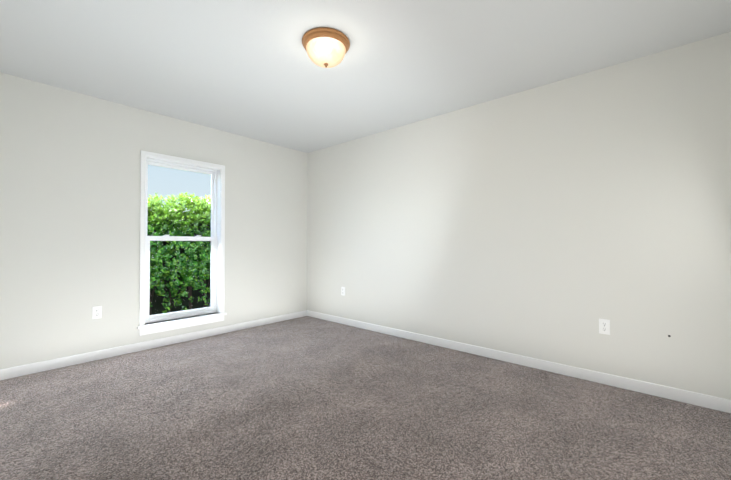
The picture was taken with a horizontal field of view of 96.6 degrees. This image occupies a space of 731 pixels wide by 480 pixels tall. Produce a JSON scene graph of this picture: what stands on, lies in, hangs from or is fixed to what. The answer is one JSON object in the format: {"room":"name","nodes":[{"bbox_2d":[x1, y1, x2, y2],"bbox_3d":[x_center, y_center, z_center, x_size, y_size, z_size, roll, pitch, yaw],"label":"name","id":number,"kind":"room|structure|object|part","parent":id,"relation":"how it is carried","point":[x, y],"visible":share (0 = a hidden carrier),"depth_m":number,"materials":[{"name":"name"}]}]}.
{"room":"empty bedroom","nodes":[
{"label":"empty bedroom","id":0,"kind":"room"},
{"bbox_2d":[0,72,306,368],"bbox_3d":[-2.043,-0.101,3.666,0.150,2.440,3.684,-1,-1,41],"label":"wall","id":1,"kind":"structure","parent":0,"point":[69,209],"depth_m":3.06,"materials":[{"name":"white paint"}]},
{"bbox_2d":[92,306,101,318],"bbox_3d":[-2.493,0.672,3.026,0.011,0.115,0.070,-1,-1,41],"label":"electrical outlet","id":2,"kind":"object","parent":1,"relation":"attached to","point":[96,312],"visible":1,"depth_m":3.02,"materials":[{"name":"white plastic"}]},
{"bbox_2d":[0,310,306,379],"bbox_3d":[-1.982,1.076,3.600,0.013,0.085,3.384,-1,-1,41],"label":"baseboard","id":3,"kind":"structure","parent":1,"relation":"attached to","point":[21,370],"depth_m":3.21,"materials":[{"name":"white paint"}]},
{"bbox_2d":[139,150,224,325],"bbox_3d":[-2.040,-0.016,3.653,0.172,1.770,0.864,-1,-1,41],"label":"window","id":4,"kind":"structure","parent":1,"relation":"in","point":[214,215],"depth_m":3.69,"materials":[{"name":"white plastic"}]},
{"bbox_3d":[-2.062,0.401,3.668,0.036,0.884,0.718,-1,-1,41],"label":"window sash","id":5,"kind":"part","parent":4,"relation":"part of","materials":[{"name":"clear glass"}]},
{"bbox_3d":[-2.092,-0.410,3.703,0.026,0.834,0.718,-1,-1,41],"label":"window sash","id":6,"kind":"part","parent":4,"relation":"part of","materials":[{"name":"clear glass"}]},
{"bbox_2d":[137,312,226,335],"bbox_3d":[-2.006,0.917,3.613,0.118,0.096,0.904,-1,-1,41],"label":"window sill","id":7,"kind":"structure","parent":1,"relation":"attached to","point":[159,326],"depth_m":3.55,"materials":[{"name":"white paint"}]},
{"bbox_2d":[0,316,730,479],"bbox_3d":[0.174,1.129,1.715,6.040,0.060,3.684,-1,-1,41],"label":"floor","id":8,"kind":"structure","parent":0,"point":[306,398],"depth_m":2.01,"materials":[{"name":"carpet"}]},
{"bbox_2d":[0,0,730,152],"bbox_3d":[0.174,-1.401,1.742,6.040,0.120,3.684,-1,-1,41],"label":"ceiling","id":9,"kind":"structure","parent":0,"point":[248,68],"depth_m":2.31,"materials":[{"name":"grey paint"}]},
{"bbox_2d":[302,27,349,67],"bbox_3d":[-0.267,-1.251,2.203,0.324,0.171,0.324,-1,-1,41],"label":"ceiling light","id":10,"kind":"object","parent":9,"relation":"attached to","point":[325,47],"visible":1,"depth_m":2.11,"materials":[{"name":"white glass"}]},
{"bbox_3d":[-0.267,-1.242,2.203,0.266,0.108,0.266,-1,-1,41],"label":"lamp shade","id":11,"kind":"part","parent":10,"relation":"part of","materials":[{"name":"white glass"}]},
{"bbox_2d":[307,32,730,399],"bbox_3d":[0.866,-0.103,3.470,4.490,2.440,0.150,-1,-1,41],"label":"wall","id":12,"kind":"structure","parent":0,"point":[555,222],"depth_m":2.71,"materials":[{"name":"white paint"}]},
{"bbox_2d":[341,287,344,295],"bbox_3d":[-0.300,0.687,4.378,0.070,0.115,0.011,-1,-1,41],"label":"electrical outlet","id":13,"kind":"object","parent":12,"relation":"attached to","point":[342,290],"visible":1,"depth_m":4.37,"materials":[{"name":"white plastic"}]},
{"bbox_2d":[307,310,730,412],"bbox_3d":[0.761,1.075,3.441,4.327,0.085,0.013,-1,-1,41],"label":"baseboard","id":14,"kind":"structure","parent":12,"relation":"attached to","point":[697,399],"depth_m":2.69,"materials":[{"name":"white paint"}]},
{"bbox_2d":[599,319,609,334],"bbox_3d":[1.839,0.667,2.509,0.070,0.115,0.011,-1,-1,41],"label":"electrical outlet","id":15,"kind":"object","parent":12,"relation":"attached to","point":[604,326],"visible":1,"depth_m":2.50,"materials":[{"name":"white plastic"}]},
{"label":"outside","id":16,"kind":"structure","parent":0,"visible":0},
{"bbox_3d":[-4.025,1.345,6.057,6.000,0.100,12.000,-1,-1,41],"label":"ground","id":17,"kind":"structure","parent":16,"visible":0},
{"bbox_2d":[147,192,210,314],"bbox_3d":[-3.652,0.010,5.746,3.916,2.563,6.000,-1,-1,41],"label":"hedge","id":18,"kind":"object","parent":17,"relation":"on","point":[192,257],"depth_m":4.48,"materials":[{"name":"green plant"}]}
]}

